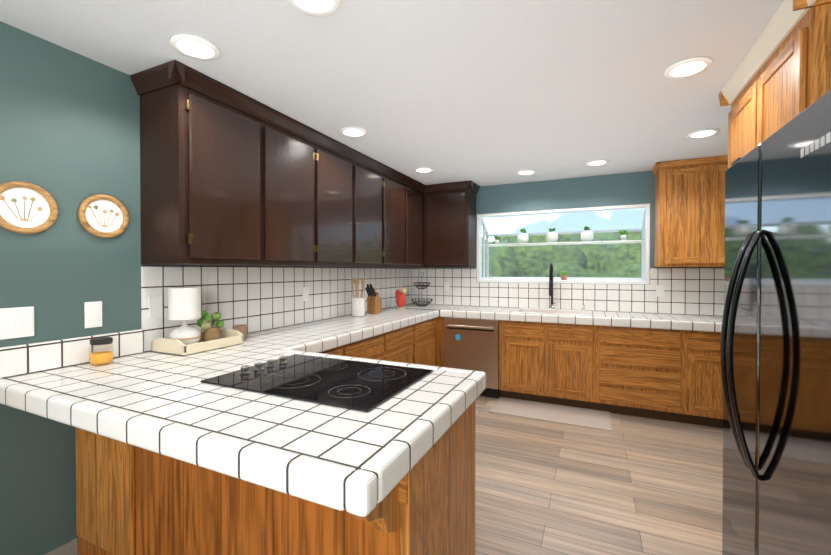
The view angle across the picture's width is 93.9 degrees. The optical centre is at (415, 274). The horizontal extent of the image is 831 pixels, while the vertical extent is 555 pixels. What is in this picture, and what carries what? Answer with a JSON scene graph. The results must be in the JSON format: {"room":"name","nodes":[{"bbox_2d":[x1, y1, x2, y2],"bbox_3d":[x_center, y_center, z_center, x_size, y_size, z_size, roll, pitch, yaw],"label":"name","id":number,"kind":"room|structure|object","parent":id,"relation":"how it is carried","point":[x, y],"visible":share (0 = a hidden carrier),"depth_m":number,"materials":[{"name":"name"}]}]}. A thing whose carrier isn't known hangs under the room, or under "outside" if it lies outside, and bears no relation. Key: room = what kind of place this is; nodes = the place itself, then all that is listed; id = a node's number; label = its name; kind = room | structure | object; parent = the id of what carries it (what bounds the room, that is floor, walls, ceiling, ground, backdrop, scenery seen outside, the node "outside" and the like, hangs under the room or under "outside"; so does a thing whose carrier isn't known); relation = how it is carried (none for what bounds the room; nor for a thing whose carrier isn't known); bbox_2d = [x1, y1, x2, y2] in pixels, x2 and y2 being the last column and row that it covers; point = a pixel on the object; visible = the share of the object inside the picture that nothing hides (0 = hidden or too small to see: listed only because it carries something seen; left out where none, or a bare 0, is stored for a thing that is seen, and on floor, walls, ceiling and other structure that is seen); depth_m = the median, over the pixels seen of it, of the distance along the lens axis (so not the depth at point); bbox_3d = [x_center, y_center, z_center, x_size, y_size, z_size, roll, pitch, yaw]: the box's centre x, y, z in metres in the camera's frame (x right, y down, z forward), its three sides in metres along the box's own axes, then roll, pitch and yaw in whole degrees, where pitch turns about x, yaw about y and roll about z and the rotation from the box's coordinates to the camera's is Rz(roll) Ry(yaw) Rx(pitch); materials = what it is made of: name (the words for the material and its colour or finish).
{"room":"kitchen","nodes":[
{"label":"kitchen","id":0,"kind":"room"},
{"bbox_2d":[0,21,406,554],"bbox_3d":[-1.470,0.142,2.156,0.100,2.345,6.500,0,1,25],"label":"wall","id":1,"kind":"structure","parent":0,"point":[69,131],"depth_m":1.74,"materials":[{"name":"teal paint"}]},
{"bbox_2d":[0,306,33,339],"bbox_3d":[-1.659,0.201,1.616,0.008,0.127,0.102,0,1,25],"label":"switch plate","id":2,"kind":"object","parent":1,"relation":"attached to","point":[17,322],"visible":1,"depth_m":1.61,"materials":[{"name":"white plastic"}]},
{"bbox_2d":[0,181,57,233],"bbox_3d":[-1.642,-0.279,1.631,0.022,0.220,0.220,0,1,25],"label":"picture","id":3,"kind":"object","parent":1,"relation":"attached to","point":[28,208],"visible":1,"depth_m":1.63,"materials":[{"name":"white paper"}]},
{"bbox_2d":[44,538,77,554],"bbox_3d":[-1.652,1.275,1.640,0.010,0.090,0.368,0,1,25],"label":"baseboard","id":4,"kind":"structure","parent":1,"relation":"attached to","point":[70,547],"depth_m":1.77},
{"bbox_2d":[84,301,101,327],"bbox_3d":[-1.544,0.194,1.863,0.008,0.124,0.072,0,1,25],"label":"switch plate","id":5,"kind":"object","parent":1,"relation":"attached to","point":[93,313],"visible":1,"depth_m":1.86,"materials":[{"name":"white plastic"}]},
{"bbox_2d":[77,194,128,237],"bbox_3d":[-1.518,-0.284,1.897,0.022,0.212,0.212,0,1,25],"label":"picture","id":6,"kind":"object","parent":1,"relation":"attached to","point":[103,216],"visible":1,"depth_m":1.89,"materials":[{"name":"white paper"}]},
{"bbox_2d":[130,60,425,267],"bbox_3d":[-0.601,-0.556,3.465,0.365,0.973,3.376,0,1,25],"label":"upper cabinet","id":7,"kind":"object","parent":1,"relation":"attached to","point":[229,175],"depth_m":2.32,"materials":[{"name":"brown wood"}]},
{"bbox_2d":[0,0,783,186],"bbox_3d":[0.145,-1.053,1.395,3.660,0.060,6.700,0,1,25],"label":"ceiling","id":8,"kind":"structure","parent":0,"point":[480,93],"depth_m":1.92,"materials":[{"name":"white paint"}]},
{"bbox_2d":[170,34,219,60],"bbox_3d":[-0.987,-1.020,1.742,0.213,0.011,0.205,0,1,25],"label":"recessed light","id":9,"kind":"object","parent":8,"relation":"in","point":[195,47],"depth_m":1.74,"materials":[{"name":"white plastic"}]},
{"bbox_2d":[287,0,340,16],"bbox_3d":[-0.367,-1.017,1.459,0.185,0.011,0.134,0,1,25],"label":"recessed light","id":10,"kind":"object","parent":8,"relation":"in","point":[315,8],"depth_m":1.47,"materials":[{"name":"white plastic"}]},
{"bbox_2d":[340,126,366,137],"bbox_3d":[-0.445,-1.031,2.802,0.205,0.011,0.214,0,1,25],"label":"recessed light","id":11,"kind":"object","parent":8,"relation":"in","point":[351,131],"depth_m":2.80,"materials":[{"name":"white plastic"}]},
{"bbox_2d":[414,167,433,172],"bbox_3d":[0.084,-1.043,3.865,0.200,0.011,0.223,0,1,25],"label":"recessed light","id":12,"kind":"object","parent":8,"relation":"in","point":[420,169],"depth_m":3.88,"materials":[{"name":"white plastic"}]},
{"bbox_2d":[516,169,535,174],"bbox_3d":[1.127,-1.044,3.957,0.195,0.011,0.224,0,1,25],"label":"recessed light","id":13,"kind":"object","parent":8,"relation":"in","point":[522,172],"depth_m":3.98,"materials":[{"name":"white plastic"}]},
{"bbox_2d":[586,159,608,165],"bbox_3d":[1.687,-1.040,3.601,0.186,0.011,0.233,0,1,25],"label":"recessed light","id":14,"kind":"object","parent":8,"relation":"in","point":[598,162],"depth_m":3.61,"materials":[{"name":"white plastic"}]},
{"bbox_2d":[664,56,712,78],"bbox_3d":[1.344,-1.022,1.917,0.198,0.011,0.219,0,1,25],"label":"recessed light","id":15,"kind":"object","parent":8,"relation":"in","point":[693,66],"depth_m":1.92,"materials":[{"name":"white plastic"}]},
{"bbox_2d":[686,128,719,138],"bbox_3d":[2.097,-1.032,2.834,0.195,0.011,0.231,0,1,25],"label":"recessed light","id":16,"kind":"object","parent":8,"relation":"in","point":[702,133],"depth_m":2.84,"materials":[{"name":"white plastic"}]},
{"bbox_2d":[411,171,712,315],"bbox_3d":[1.533,0.118,4.401,3.660,2.345,0.100,0,1,25],"label":"wall","id":17,"kind":"structure","parent":0,"point":[633,188],"depth_m":4.25,"materials":[{"name":"teal paint"}]},
{"bbox_2d":[426,180,479,267],"bbox_3d":[0.462,-0.569,4.634,0.531,0.973,0.361,0,1,25],"label":"upper cabinet","id":18,"kind":"object","parent":17,"relation":"attached to","point":[450,207],"depth_m":4.51,"materials":[{"name":"brown wood"}]},
{"bbox_2d":[477,204,649,283],"bbox_3d":[1.661,-0.314,4.542,1.810,0.825,0.469,0,1,25],"label":"garden window","id":19,"kind":"structure","parent":17,"relation":"in","point":[617,219],"depth_m":4.53,"materials":[{"name":"white paint"}]},
{"bbox_2d":[494,235,499,243],"bbox_3d":[1.027,-0.436,4.906,0.094,0.109,0.097,0,1,25],"label":"plant","id":20,"kind":"object","parent":19,"relation":"on","point":[497,238],"visible":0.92,"depth_m":4.88,"materials":[{"name":"green plant"}]},
{"bbox_2d":[517,228,528,242],"bbox_3d":[1.321,-0.470,4.769,0.144,0.180,0.142,0,1,25],"label":"plant","id":21,"kind":"object","parent":19,"relation":"on","point":[523,237],"visible":0.96,"depth_m":4.72,"materials":[{"name":"green plant"}]},
{"bbox_2d":[546,228,558,241],"bbox_3d":[1.630,-0.466,4.626,0.144,0.176,0.142,0,1,25],"label":"plant","id":22,"kind":"object","parent":19,"relation":"on","point":[551,236],"visible":0.9,"depth_m":4.58,"materials":[{"name":"green plant"}]},
{"bbox_2d":[560,270,567,279],"bbox_3d":[1.744,0.011,4.556,0.094,0.113,0.090,0,1,25],"label":"potted plant","id":23,"kind":"object","parent":19,"relation":"on","point":[564,274],"depth_m":4.53,"materials":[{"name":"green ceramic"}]},
{"bbox_2d":[580,226,593,240],"bbox_3d":[1.974,-0.466,4.466,0.144,0.178,0.142,0,1,25],"label":"plant","id":24,"kind":"object","parent":19,"relation":"on","point":[587,234],"visible":0.96,"depth_m":4.42,"materials":[{"name":"green plant"}]},
{"bbox_2d":[619,230,628,239],"bbox_3d":[2.309,-0.436,4.312,0.123,0.122,0.114,0,1,25],"label":"plant","id":25,"kind":"object","parent":19,"relation":"on","point":[623,234],"visible":0.92,"depth_m":4.29,"materials":[{"name":"green plant"}]},
{"bbox_2d":[652,155,727,266],"bbox_3d":[2.663,-0.558,3.623,0.758,0.973,0.343,0,1,25],"label":"upper cabinet","id":26,"kind":"object","parent":17,"relation":"attached to","point":[689,212],"visible":0.77,"depth_m":3.53,"materials":[{"name":"brown wood"}]},
{"bbox_2d":[475,396,722,554],"bbox_3d":[0.145,1.352,1.420,3.660,0.060,6.700,0,1,25],"label":"floor","id":27,"kind":"structure","parent":0,"point":[630,485],"depth_m":2.39,"materials":[{"name":"brown wood"}]},
{"bbox_2d":[64,405,474,554],"bbox_3d":[-0.659,0.904,1.730,1.712,0.830,0.674,0,1,25],"label":"base cabinet","id":28,"kind":"object","parent":27,"relation":"on","point":[175,455],"depth_m":1.40,"materials":[{"name":"brown wood"}]},
{"bbox_2d":[0,345,483,508],"bbox_3d":[-0.683,0.455,1.619,1.758,0.078,0.920,0,1,25],"label":"countertop","id":29,"kind":"structure","parent":28,"relation":"on","point":[361,457],"depth_m":1.18,"materials":[{"name":"white tile"}]},
{"bbox_2d":[89,337,113,364],"bbox_3d":[-1.462,0.356,1.808,0.090,0.116,0.090,0,1,25],"label":"candle jar","id":30,"kind":"object","parent":29,"relation":"on","point":[103,357],"visible":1,"depth_m":1.78,"materials":[{"name":"clear glass"}]},
{"bbox_2d":[151,328,243,354],"bbox_3d":[-1.216,0.372,2.190,0.265,0.075,0.370,0,1,25],"label":"tray","id":31,"kind":"object","parent":29,"relation":"on","point":[229,337],"visible":0.69,"depth_m":2.06,"materials":[{"name":"beige wood"}]},
{"bbox_2d":[168,287,200,344],"bbox_3d":[-1.263,0.234,2.127,0.156,0.325,0.156,0,1,25],"label":"lamp","id":32,"kind":"object","parent":31,"relation":"on","point":[184,304],"visible":0.79,"depth_m":2.07,"materials":[{"name":"white fabric"}]},
{"bbox_2d":[197,310,223,341],"bbox_3d":[-1.192,0.300,2.252,0.121,0.190,0.136,0,1,25],"label":"potted plant","id":33,"kind":"object","parent":31,"relation":"on","point":[210,332],"visible":0.94,"depth_m":2.22,"materials":[{"name":"green plant"}]},
{"bbox_2d":[200,354,432,411],"bbox_3d":[-0.379,0.400,1.587,0.760,0.038,0.530,0,1,25],"label":"cooktop","id":34,"kind":"object","parent":29,"relation":"in","point":[358,385],"visible":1,"depth_m":1.51,"materials":[{"name":"black glass"}]},
{"bbox_2d":[207,266,438,365],"bbox_3d":[-0.382,0.617,3.607,0.653,1.364,2.935,0,1,25],"label":"countertop","id":35,"kind":"structure","parent":27,"relation":"on","point":[255,299],"depth_m":3.07,"materials":[{"name":"white tile"}]},
{"bbox_2d":[149,296,162,317],"bbox_3d":[-1.417,0.177,2.119,0.005,0.115,0.072,0,1,25],"label":"outlet","id":36,"kind":"object","parent":35,"relation":"attached to","point":[155,306],"depth_m":2.12,"materials":[{"name":"white plastic"}]},
{"bbox_2d":[232,325,247,339],"bbox_3d":[-1.083,0.362,2.398,0.090,0.090,0.090,0,1,25],"label":"patterned cup","id":37,"kind":"object","parent":35,"relation":"on","point":[242,329],"visible":0.48,"depth_m":2.38,"materials":[{"name":"ceramic"}]},
{"bbox_2d":[302,287,308,300],"bbox_3d":[-0.910,0.166,3.213,0.005,0.115,0.072,0,1,25],"label":"outlet","id":38,"kind":"object","parent":35,"relation":"attached to","point":[305,290],"depth_m":3.21,"materials":[{"name":"white plastic"}]},
{"bbox_2d":[351,277,364,316],"bbox_3d":[-0.537,0.210,3.667,0.126,0.368,0.149,0,1,25],"label":"utensil crock","id":39,"kind":"object","parent":35,"relation":"on","point":[358,306],"visible":1,"depth_m":3.62,"materials":[{"name":"white ceramic"}]},
{"bbox_2d":[365,284,380,313],"bbox_3d":[-0.424,0.244,3.890,0.100,0.294,0.156,0,1,25],"label":"knife block","id":40,"kind":"object","parent":35,"relation":"on","point":[373,303],"visible":0.98,"depth_m":3.86,"materials":[{"name":"brown wood"}]},
{"bbox_2d":[396,285,406,308],"bbox_3d":[-0.160,0.255,4.392,0.101,0.262,0.238,0,1,25],"label":"rooster figurine","id":41,"kind":"object","parent":35,"relation":"on","point":[401,298],"visible":1,"depth_m":4.34,"materials":[{"name":"red ceramic"}]},
{"bbox_2d":[444,317,499,397],"bbox_3d":[0.696,0.878,4.363,0.596,0.826,0.648,0,1,25],"label":"dishwasher","id":42,"kind":"object","parent":27,"relation":"on","point":[471,344],"visible":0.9,"depth_m":4.08,"materials":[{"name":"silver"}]},
{"bbox_2d":[489,397,611,430],"bbox_3d":[1.255,1.292,3.641,1.035,0.012,0.465,0,1,25],"label":"area rug","id":43,"kind":"object","parent":27,"relation":"on","point":[581,417],"visible":1,"depth_m":3.59,"materials":[{"name":"beige fabric"}]},
{"bbox_2d":[390,267,724,427],"bbox_3d":[1.379,0.612,4.061,3.446,1.364,0.653,0,1,25],"label":"base cabinet","id":44,"kind":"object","parent":27,"relation":"on","point":[647,360],"depth_m":3.74,"materials":[{"name":"brown wood"}]},
{"bbox_2d":[411,273,432,305],"bbox_3d":[0.076,0.178,4.659,0.266,0.415,0.266,0,1,25],"label":"wire basket","id":45,"kind":"object","parent":44,"relation":"on","point":[415,301],"visible":1,"depth_m":4.69,"materials":[{"name":"black metal"}]},
{"bbox_2d":[444,282,448,291],"bbox_3d":[0.391,0.158,4.861,0.072,0.115,0.005,0,1,25],"label":"outlet","id":46,"kind":"object","parent":44,"relation":"attached to","point":[446,284],"depth_m":4.86,"materials":[{"name":"white plastic"}]},
{"bbox_2d":[549,263,559,308],"bbox_3d":[1.503,0.133,4.204,0.116,0.518,0.195,0,1,25],"label":"faucet","id":47,"kind":"object","parent":44,"relation":"on","point":[551,283],"visible":0.96,"depth_m":4.14,"materials":[{"name":"black metal"}]},
{"bbox_2d":[656,285,663,296],"bbox_3d":[2.459,0.168,3.902,0.072,0.115,0.005,0,1,25],"label":"outlet","id":48,"kind":"object","parent":44,"relation":"attached to","point":[659,290],"depth_m":3.90,"materials":[{"name":"white plastic"}]},
{"bbox_2d":[720,90,830,554],"bbox_3d":[1.283,0.462,0.883,0.891,1.732,0.900,0,1,25],"label":"refrigerator","id":49,"kind":"object","parent":27,"relation":"on","point":[775,350],"visible":1,"depth_m":1.00,"materials":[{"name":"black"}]},
{"bbox_2d":[719,0,830,167],"bbox_3d":[1.814,0.148,1.656,0.636,2.343,0.971,0,1,25],"label":"upper cabinet","id":50,"kind":"object","parent":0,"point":[780,77],"visible":0.23,"depth_m":1.55,"materials":[{"name":"brown wood"}]},
{"bbox_3d":[11.698,1.626,24.506,65.000,0.100,44.900,0,1,25],"label":"ground","id":51,"kind":"structure","parent":0,"visible":0},
{"bbox_2d":[482,231,641,277],"bbox_3d":[5.903,-0.152,13.135,25.272,5.480,13.217,0,1,25],"label":"trees","id":52,"kind":"object","parent":51,"relation":"on","point":[523,260],"depth_m":9.15,"materials":[{"name":"green plant"}]}
]}

